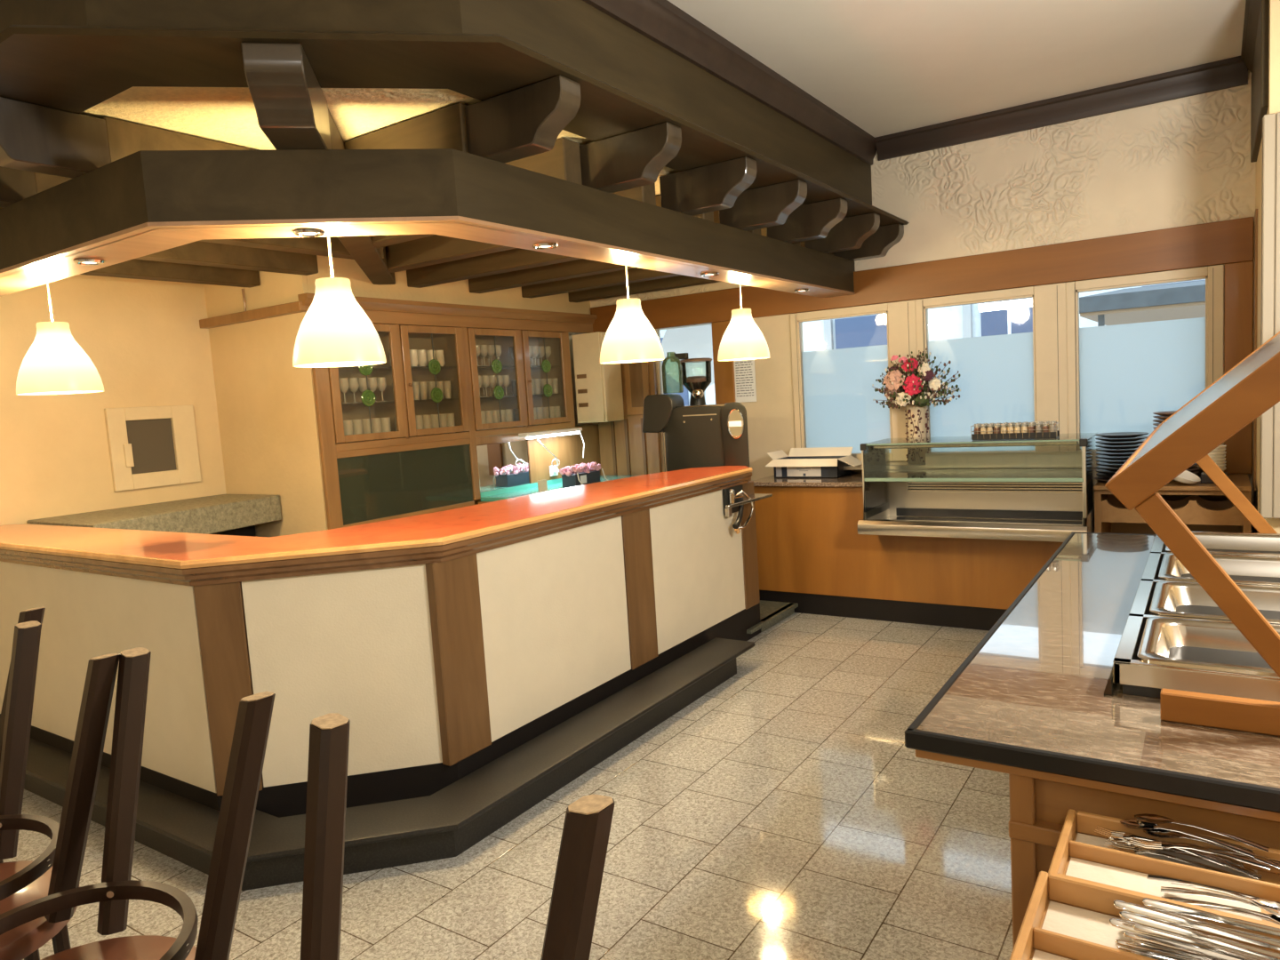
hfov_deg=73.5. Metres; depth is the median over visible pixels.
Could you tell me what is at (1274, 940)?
knife
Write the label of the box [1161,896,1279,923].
spoon
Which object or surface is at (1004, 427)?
spice jar
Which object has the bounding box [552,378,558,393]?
drinking glass
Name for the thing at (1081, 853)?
tray
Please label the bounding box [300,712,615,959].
chair
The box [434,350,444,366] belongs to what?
cup
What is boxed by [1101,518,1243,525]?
shelf
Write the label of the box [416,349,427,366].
cup
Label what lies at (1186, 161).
wall
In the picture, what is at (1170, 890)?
fork
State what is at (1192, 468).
plate
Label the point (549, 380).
drinking glass
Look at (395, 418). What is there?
drinking glass
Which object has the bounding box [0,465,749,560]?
countertop
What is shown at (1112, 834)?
fork
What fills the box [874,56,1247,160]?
trim
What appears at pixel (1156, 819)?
spoon
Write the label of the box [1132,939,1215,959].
knife
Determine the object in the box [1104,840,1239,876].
fork
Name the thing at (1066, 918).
tray
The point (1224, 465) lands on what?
bowl
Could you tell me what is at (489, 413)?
drinking glass
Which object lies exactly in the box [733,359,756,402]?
notice sheet
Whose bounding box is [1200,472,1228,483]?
box
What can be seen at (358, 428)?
drinking glass
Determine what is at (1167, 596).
pan
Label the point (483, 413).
drinking glass
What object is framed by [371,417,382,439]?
drinking glass
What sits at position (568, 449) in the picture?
trim
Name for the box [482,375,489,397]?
wine glass
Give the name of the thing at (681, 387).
glass bottle
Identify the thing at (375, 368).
shelf
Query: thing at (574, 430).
lamp
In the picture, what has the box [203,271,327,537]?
wall
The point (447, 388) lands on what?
drinking glass
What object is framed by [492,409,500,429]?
drinking glass
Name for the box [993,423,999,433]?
spice jar
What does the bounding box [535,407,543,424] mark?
drinking glass
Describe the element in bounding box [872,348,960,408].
bouquet
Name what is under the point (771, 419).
wall window
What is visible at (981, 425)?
spice jar
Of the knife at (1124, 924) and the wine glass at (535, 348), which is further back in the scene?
the wine glass at (535, 348)
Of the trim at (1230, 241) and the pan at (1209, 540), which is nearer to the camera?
the pan at (1209, 540)
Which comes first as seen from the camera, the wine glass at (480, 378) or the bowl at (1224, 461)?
the bowl at (1224, 461)
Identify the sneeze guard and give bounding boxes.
[1105,331,1279,735]
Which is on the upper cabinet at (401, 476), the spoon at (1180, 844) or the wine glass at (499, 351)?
the wine glass at (499, 351)
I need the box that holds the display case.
[857,432,1098,542]
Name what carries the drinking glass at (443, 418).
in the upper cabinet at (401, 476)
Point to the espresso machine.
(714, 435)
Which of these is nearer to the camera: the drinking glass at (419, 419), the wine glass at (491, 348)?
the drinking glass at (419, 419)
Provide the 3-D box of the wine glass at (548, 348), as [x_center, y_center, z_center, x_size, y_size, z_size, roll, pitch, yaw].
[-0.801,-1.069,7.410,0.072,0.165,0.070,0,7,34]
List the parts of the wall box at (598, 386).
door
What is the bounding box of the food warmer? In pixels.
[1104,531,1279,702]
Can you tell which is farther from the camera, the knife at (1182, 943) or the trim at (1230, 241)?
the trim at (1230, 241)
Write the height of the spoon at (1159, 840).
0.014 m
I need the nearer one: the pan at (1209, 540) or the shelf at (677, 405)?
the pan at (1209, 540)
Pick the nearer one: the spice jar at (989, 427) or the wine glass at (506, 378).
the spice jar at (989, 427)
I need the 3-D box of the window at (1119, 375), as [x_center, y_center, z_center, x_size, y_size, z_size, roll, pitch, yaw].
[2.332,-0.692,5.957,2.846,1.212,0.330,0,7,34]
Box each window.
[568,261,1254,533]
[655,326,680,394]
[789,299,917,461]
[843,264,1223,470]
[915,282,1068,453]
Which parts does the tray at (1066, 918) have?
board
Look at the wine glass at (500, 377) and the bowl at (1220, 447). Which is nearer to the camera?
the bowl at (1220, 447)
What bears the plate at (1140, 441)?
on the plate at (1115, 447)
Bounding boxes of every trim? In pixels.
[199,301,308,328]
[475,424,601,492]
[590,216,1253,332]
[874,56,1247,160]
[1240,0,1261,71]
[1250,0,1269,162]
[1253,208,1257,491]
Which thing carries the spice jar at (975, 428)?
in the spice rack at (1037, 435)
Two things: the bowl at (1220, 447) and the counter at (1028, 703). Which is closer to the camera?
the counter at (1028, 703)
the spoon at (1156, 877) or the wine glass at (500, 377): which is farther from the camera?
the wine glass at (500, 377)
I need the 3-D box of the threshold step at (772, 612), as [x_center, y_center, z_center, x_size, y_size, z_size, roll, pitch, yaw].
[0.816,0.989,6.089,0.325,0.075,0.770,0,7,34]
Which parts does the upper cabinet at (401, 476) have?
door, rail, rail, sliding door, door, cornice, rail, door, door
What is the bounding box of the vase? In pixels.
[904,404,929,463]
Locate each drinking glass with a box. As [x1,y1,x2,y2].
[343,419,353,442]
[352,419,363,441]
[362,418,373,440]
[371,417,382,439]
[381,417,391,439]
[393,416,397,431]
[412,381,419,399]
[415,415,423,436]
[419,381,427,399]
[423,414,431,435]
[427,381,435,399]
[429,414,439,434]
[436,381,443,399]
[439,413,447,433]
[443,381,451,399]
[446,413,455,433]
[480,410,487,430]
[485,410,493,429]
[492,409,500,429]
[499,409,506,428]
[505,408,513,427]
[511,379,517,395]
[512,408,522,426]
[531,378,534,394]
[531,407,537,425]
[534,378,540,394]
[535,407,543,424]
[540,378,546,393]
[543,407,549,424]
[547,378,551,386]
[549,406,555,423]
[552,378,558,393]
[554,406,560,423]
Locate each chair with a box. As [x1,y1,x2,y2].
[0,607,45,863]
[0,620,119,959]
[0,647,275,959]
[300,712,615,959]
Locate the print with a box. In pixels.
[776,466,782,476]
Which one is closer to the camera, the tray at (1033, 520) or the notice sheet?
the tray at (1033, 520)
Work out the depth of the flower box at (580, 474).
7.01 m
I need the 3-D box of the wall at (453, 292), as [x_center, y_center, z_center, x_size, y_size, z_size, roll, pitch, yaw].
[-1.353,-0.313,6.821,0.360,2.789,2.964,0,7,34]
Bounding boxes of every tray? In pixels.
[873,515,1082,525]
[971,430,1059,439]
[1009,871,1279,959]
[1048,808,1279,926]
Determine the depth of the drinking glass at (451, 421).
6.43 m
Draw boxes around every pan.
[1137,616,1279,674]
[1149,581,1279,624]
[1158,552,1279,586]
[1165,531,1279,557]
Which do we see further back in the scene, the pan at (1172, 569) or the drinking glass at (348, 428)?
the drinking glass at (348, 428)
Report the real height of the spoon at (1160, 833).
0.014 m
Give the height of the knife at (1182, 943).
0.009 m
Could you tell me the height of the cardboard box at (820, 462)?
0.201 m
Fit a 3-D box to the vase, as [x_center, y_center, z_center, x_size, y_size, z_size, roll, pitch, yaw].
[1.998,-0.332,6.168,0.164,0.425,0.168,0,7,34]
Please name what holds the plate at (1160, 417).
on the plate at (1156, 420)
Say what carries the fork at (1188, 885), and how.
in the tray at (1081, 853)
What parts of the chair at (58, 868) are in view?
leg, seat, backrest, leg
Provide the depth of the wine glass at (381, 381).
5.91 m
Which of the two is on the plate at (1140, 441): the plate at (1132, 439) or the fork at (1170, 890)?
the plate at (1132, 439)
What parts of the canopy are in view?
cord, pendant lamp, lamp shade, downlight, downlight, cord, lamp shade, bar canopy, downlight, cord, pendant lamp, lamp shade, downlight, crown moulding, cord, pendant lamp, lamp shade, downlight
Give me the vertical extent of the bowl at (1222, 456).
0.034 m
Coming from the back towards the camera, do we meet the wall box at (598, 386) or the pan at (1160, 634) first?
the wall box at (598, 386)
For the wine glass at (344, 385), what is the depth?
5.66 m
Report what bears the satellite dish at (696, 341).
on the ground
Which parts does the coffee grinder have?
lid, knob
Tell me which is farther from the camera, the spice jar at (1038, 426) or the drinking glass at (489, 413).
the drinking glass at (489, 413)
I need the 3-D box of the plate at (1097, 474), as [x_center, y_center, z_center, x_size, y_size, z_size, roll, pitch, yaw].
[2.941,-0.028,5.234,0.284,0.022,0.284,0,7,34]
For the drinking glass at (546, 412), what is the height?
0.150 m
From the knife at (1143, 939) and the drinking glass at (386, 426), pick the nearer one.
the knife at (1143, 939)
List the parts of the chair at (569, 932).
leg, leg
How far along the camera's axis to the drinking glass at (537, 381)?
7.27 m
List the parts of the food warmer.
casing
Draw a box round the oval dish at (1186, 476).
[1173,470,1200,484]
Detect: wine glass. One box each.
[338,377,351,403]
[348,377,359,403]
[358,377,368,402]
[367,377,378,401]
[376,377,388,401]
[475,344,481,366]
[478,376,483,397]
[480,344,488,366]
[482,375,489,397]
[487,344,495,366]
[488,375,496,396]
[494,344,503,366]
[496,375,503,386]
[502,375,510,395]
[509,346,514,366]
[528,345,533,366]
[531,345,538,366]
[537,345,544,363]
[544,346,551,359]
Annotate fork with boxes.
[1094,825,1225,865]
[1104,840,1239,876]
[1124,838,1262,879]
[1129,836,1270,869]
[1160,886,1279,917]
[1170,881,1279,903]
[1195,904,1279,924]
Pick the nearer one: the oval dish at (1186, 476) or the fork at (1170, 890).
the fork at (1170, 890)
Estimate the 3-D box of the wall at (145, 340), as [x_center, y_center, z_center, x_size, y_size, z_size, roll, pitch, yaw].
[-5.044,-0.036,3.071,0.120,3.410,7.500,0,7,34]
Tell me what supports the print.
attached to the cardboard box at (820, 462)
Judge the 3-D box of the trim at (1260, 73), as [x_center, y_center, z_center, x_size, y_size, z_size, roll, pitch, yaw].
[3.179,-1.997,4.380,0.060,0.480,1.300,0,7,34]
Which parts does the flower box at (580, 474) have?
planter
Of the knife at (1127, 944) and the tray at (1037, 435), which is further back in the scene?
the tray at (1037, 435)
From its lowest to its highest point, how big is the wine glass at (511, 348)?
0.165 m
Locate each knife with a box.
[1109,918,1272,959]
[1113,899,1279,950]
[1115,939,1182,959]
[1115,939,1196,959]
[1119,911,1279,953]
[1120,911,1279,959]
[1122,931,1223,959]
[1130,933,1226,959]
[1132,923,1263,959]
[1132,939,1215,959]
[1142,897,1279,936]
[1144,934,1252,959]
[1153,908,1279,943]
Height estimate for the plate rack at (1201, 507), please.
0.960 m
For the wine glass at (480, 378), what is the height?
0.165 m
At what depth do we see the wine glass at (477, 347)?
6.67 m
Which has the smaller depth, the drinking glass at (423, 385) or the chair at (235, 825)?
the chair at (235, 825)
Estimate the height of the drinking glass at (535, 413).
0.150 m
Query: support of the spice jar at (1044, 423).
in the spice rack at (1037, 435)
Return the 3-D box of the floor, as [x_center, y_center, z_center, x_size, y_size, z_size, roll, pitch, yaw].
[-0.445,1.544,2.037,9.000,0.100,10.520,0,7,34]
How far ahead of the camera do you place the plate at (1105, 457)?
5.19 m
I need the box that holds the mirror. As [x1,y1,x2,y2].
[476,439,531,492]
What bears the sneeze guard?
on the counter at (1028, 703)
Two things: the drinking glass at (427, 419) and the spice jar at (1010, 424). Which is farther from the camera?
the drinking glass at (427, 419)
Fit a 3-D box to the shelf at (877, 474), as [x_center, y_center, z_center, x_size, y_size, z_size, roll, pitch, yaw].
[2.161,-0.033,5.517,1.293,0.008,0.495,0,7,34]
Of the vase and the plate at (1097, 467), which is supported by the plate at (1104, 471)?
the plate at (1097, 467)
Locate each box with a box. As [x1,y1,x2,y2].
[559,462,608,487]
[571,331,623,423]
[765,447,862,478]
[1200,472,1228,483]
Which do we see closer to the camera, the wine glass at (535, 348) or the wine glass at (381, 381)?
the wine glass at (381, 381)
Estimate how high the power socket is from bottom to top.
0.090 m
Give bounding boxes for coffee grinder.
[670,352,711,405]
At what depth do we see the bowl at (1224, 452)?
4.89 m
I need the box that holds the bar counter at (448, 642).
[0,465,760,817]
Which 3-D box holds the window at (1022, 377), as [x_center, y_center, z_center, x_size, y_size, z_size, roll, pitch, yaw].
[2.458,-0.726,6.019,0.985,1.172,0.081,0,7,34]
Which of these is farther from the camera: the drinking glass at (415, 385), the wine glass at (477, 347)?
the wine glass at (477, 347)
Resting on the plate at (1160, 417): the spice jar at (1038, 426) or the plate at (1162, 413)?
the plate at (1162, 413)
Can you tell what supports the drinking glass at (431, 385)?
in the upper cabinet at (401, 476)
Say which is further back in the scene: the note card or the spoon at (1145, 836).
the note card
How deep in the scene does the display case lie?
5.57 m
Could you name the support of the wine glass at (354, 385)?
in the upper cabinet at (401, 476)
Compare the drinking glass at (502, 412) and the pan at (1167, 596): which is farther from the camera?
the drinking glass at (502, 412)
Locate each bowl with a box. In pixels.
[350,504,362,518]
[1208,451,1226,455]
[1209,454,1225,458]
[1210,448,1225,452]
[1212,457,1225,462]
[1214,444,1226,449]
[1215,460,1226,464]
[1217,464,1226,468]
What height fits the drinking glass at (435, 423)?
0.150 m
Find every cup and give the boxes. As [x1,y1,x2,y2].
[409,349,418,366]
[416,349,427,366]
[425,350,435,366]
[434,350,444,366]
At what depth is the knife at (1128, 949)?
1.28 m
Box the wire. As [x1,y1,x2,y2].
[241,288,246,311]
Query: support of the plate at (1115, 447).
on the plate at (1112, 451)
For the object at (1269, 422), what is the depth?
3.77 m
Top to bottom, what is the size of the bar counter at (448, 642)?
1.149 m
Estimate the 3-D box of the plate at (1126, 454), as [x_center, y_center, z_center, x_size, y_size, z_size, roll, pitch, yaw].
[2.933,-0.160,5.221,0.284,0.022,0.284,0,7,34]
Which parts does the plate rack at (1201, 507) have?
rail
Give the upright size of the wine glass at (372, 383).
0.165 m
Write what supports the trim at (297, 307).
attached to the wall at (145, 340)
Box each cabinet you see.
[297,292,596,529]
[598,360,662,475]
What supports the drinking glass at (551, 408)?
in the upper cabinet at (401, 476)
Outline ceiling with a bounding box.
[667,0,1245,137]
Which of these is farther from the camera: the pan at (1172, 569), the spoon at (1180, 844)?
the pan at (1172, 569)
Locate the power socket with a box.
[549,464,559,476]
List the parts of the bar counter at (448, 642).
cream panel, post, cream panel, edge moulding, post, cream panel, post, cream panel, post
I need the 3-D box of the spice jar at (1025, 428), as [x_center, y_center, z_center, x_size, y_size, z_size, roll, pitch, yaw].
[2.344,-0.304,5.230,0.033,0.094,0.032,0,7,34]
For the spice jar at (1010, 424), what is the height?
0.094 m
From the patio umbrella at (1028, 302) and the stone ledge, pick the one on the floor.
the stone ledge
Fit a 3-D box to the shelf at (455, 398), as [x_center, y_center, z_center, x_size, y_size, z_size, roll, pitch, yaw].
[-1.467,-0.618,6.597,0.280,0.012,2.530,0,7,34]
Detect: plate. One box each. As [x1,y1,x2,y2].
[1095,435,1147,441]
[1095,439,1144,445]
[1095,442,1142,449]
[1095,447,1138,453]
[1095,451,1133,456]
[1095,455,1130,460]
[1095,458,1126,463]
[1095,469,1116,474]
[1096,432,1148,438]
[1096,462,1123,467]
[1096,465,1119,471]
[1096,472,1113,478]
[1152,410,1175,416]
[1152,415,1167,420]
[1152,419,1163,423]
[1186,466,1199,471]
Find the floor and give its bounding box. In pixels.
[2,612,1013,959]
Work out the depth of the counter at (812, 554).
5.99 m
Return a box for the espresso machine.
[642,393,749,471]
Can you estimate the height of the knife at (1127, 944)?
0.011 m
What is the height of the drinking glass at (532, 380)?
0.130 m
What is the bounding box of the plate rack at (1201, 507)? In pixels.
[1093,473,1251,534]
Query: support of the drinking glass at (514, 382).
in the upper cabinet at (401, 476)
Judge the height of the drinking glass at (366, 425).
0.150 m
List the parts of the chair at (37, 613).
leg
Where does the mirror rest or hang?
on the countertop at (489, 496)
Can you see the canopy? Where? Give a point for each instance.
(335, 331)
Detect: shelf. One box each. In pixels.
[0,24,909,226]
[337,365,560,371]
[341,392,561,406]
[675,403,724,407]
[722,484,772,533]
[866,470,1082,478]
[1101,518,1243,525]
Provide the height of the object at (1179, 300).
2.950 m
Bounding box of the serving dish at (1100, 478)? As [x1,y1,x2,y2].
[1094,476,1110,481]
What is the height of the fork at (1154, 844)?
0.012 m
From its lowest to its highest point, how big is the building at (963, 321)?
3.800 m
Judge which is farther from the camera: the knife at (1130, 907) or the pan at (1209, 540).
the pan at (1209, 540)
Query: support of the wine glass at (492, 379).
in the upper cabinet at (401, 476)
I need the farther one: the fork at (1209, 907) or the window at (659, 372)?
the window at (659, 372)
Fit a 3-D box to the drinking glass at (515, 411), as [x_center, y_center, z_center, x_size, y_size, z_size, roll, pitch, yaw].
[-1.030,-0.527,7.250,0.076,0.150,0.074,0,7,34]
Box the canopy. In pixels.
[0,0,909,395]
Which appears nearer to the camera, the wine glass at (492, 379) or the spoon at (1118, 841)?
the spoon at (1118, 841)
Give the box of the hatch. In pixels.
[104,404,201,491]
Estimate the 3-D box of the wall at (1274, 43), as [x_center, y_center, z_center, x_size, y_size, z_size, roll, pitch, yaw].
[3.331,-0.693,4.488,0.140,3.410,1.550,0,7,34]
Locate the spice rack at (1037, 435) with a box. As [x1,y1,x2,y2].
[970,422,1059,439]
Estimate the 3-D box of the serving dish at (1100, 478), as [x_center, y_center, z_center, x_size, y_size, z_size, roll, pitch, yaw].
[2.943,-0.004,5.236,0.310,0.024,0.310,0,7,34]
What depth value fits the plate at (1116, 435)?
5.21 m
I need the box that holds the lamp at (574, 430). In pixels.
[518,427,584,469]
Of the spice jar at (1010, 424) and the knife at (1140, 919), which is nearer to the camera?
the knife at (1140, 919)
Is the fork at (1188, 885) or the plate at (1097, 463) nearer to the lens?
the fork at (1188, 885)
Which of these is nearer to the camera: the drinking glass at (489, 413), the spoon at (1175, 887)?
the spoon at (1175, 887)
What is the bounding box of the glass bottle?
[661,352,683,393]
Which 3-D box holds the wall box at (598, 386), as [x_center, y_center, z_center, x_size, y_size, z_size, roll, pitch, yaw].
[-0.371,-0.903,7.589,0.315,0.775,0.276,0,7,34]
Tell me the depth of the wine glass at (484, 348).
6.74 m
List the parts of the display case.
glass, rail, glass, panel, vent panel, panel, glass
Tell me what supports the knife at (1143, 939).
in the tray at (1066, 918)
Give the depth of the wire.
5.70 m
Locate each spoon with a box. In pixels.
[1108,837,1244,867]
[1120,818,1255,857]
[1124,825,1253,851]
[1134,813,1269,852]
[1142,828,1279,868]
[1144,836,1255,871]
[1146,873,1279,916]
[1159,840,1279,869]
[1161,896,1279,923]
[1167,842,1279,863]
[1175,887,1251,902]
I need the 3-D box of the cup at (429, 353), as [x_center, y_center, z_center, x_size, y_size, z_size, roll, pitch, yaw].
[-1.538,-0.895,6.310,0.070,0.120,0.068,0,7,34]
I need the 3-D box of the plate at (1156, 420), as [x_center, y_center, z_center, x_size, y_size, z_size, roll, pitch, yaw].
[3.205,-0.351,5.133,0.236,0.024,0.236,0,7,34]
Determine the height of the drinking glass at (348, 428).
0.150 m
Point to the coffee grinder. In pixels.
(696, 386)
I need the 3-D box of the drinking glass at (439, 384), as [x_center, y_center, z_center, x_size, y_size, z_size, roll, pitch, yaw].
[-1.492,-0.668,6.379,0.068,0.130,0.066,0,7,34]
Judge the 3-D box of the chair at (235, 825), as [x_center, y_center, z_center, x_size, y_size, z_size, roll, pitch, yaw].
[-0.848,0.784,1.267,0.498,0.904,0.492,1,7,40]
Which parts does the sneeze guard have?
rail, rail, pane, rail, rail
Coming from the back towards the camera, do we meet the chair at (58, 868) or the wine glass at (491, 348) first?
the wine glass at (491, 348)
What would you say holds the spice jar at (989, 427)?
in the spice rack at (1037, 435)
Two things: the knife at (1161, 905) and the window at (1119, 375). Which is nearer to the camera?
the knife at (1161, 905)
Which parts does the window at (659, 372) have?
frame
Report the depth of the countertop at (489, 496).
6.88 m
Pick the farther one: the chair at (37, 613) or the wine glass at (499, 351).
the wine glass at (499, 351)
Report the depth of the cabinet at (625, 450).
7.65 m
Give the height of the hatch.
0.530 m
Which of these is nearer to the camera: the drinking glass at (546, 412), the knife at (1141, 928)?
the knife at (1141, 928)
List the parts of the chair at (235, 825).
seat, leg, leg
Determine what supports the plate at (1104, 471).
on the plate at (1097, 474)
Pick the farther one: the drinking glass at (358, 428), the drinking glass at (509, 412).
the drinking glass at (509, 412)
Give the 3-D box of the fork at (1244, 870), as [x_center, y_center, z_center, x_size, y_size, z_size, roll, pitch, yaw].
[0.971,0.663,1.513,0.203,0.012,0.025,2,8,40]
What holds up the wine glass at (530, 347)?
on the upper cabinet at (401, 476)
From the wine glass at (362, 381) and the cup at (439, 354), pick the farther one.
the cup at (439, 354)
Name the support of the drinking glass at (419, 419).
in the upper cabinet at (401, 476)
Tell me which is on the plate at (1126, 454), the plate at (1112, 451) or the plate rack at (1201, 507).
the plate at (1112, 451)
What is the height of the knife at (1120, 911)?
0.009 m
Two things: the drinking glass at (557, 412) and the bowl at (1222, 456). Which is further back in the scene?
the drinking glass at (557, 412)
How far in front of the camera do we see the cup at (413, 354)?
6.14 m
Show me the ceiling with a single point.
(886, 67)
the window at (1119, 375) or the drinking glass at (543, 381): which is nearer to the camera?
the window at (1119, 375)
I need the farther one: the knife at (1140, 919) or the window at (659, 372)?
the window at (659, 372)
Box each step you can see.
[24,637,755,890]
[746,600,798,633]
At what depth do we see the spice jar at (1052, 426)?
5.13 m
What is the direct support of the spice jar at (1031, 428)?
in the spice rack at (1037, 435)
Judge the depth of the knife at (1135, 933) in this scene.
1.29 m
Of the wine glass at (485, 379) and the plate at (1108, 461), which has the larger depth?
the wine glass at (485, 379)
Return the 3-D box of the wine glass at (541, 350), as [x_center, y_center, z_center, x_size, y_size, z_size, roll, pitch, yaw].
[-0.846,-1.060,7.344,0.072,0.165,0.070,0,7,34]
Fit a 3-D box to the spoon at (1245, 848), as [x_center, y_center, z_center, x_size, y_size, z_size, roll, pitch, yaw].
[0.989,0.645,1.560,0.205,0.014,0.040,-1,6,41]
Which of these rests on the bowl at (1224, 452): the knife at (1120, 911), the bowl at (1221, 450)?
the bowl at (1221, 450)
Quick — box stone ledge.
[26,494,281,536]
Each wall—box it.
[0,274,226,525]
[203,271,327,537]
[306,255,590,504]
[568,70,1255,339]
[1253,0,1279,534]
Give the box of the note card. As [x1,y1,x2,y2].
[537,479,547,492]
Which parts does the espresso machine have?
panel, trim, badge plate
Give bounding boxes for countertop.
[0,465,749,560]
[478,475,636,503]
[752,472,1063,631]
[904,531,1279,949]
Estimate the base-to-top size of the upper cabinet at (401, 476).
1.520 m
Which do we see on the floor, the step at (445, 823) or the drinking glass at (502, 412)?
the step at (445, 823)
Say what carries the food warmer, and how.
on the counter at (1028, 703)
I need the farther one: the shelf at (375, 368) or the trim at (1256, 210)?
the shelf at (375, 368)
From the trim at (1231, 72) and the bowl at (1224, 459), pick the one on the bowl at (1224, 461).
the bowl at (1224, 459)
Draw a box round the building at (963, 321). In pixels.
[659,279,1205,405]
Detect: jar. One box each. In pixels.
[974,424,979,433]
[980,424,985,433]
[987,423,992,433]
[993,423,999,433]
[1000,423,1006,433]
[1007,423,1013,432]
[1014,422,1020,432]
[1021,422,1027,432]
[1028,422,1034,432]
[1035,421,1041,431]
[1042,421,1048,431]
[1049,421,1055,431]
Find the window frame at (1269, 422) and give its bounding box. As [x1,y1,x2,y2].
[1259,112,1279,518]
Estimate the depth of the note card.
6.69 m
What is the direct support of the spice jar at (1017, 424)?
in the spice rack at (1037, 435)
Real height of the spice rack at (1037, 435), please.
0.090 m

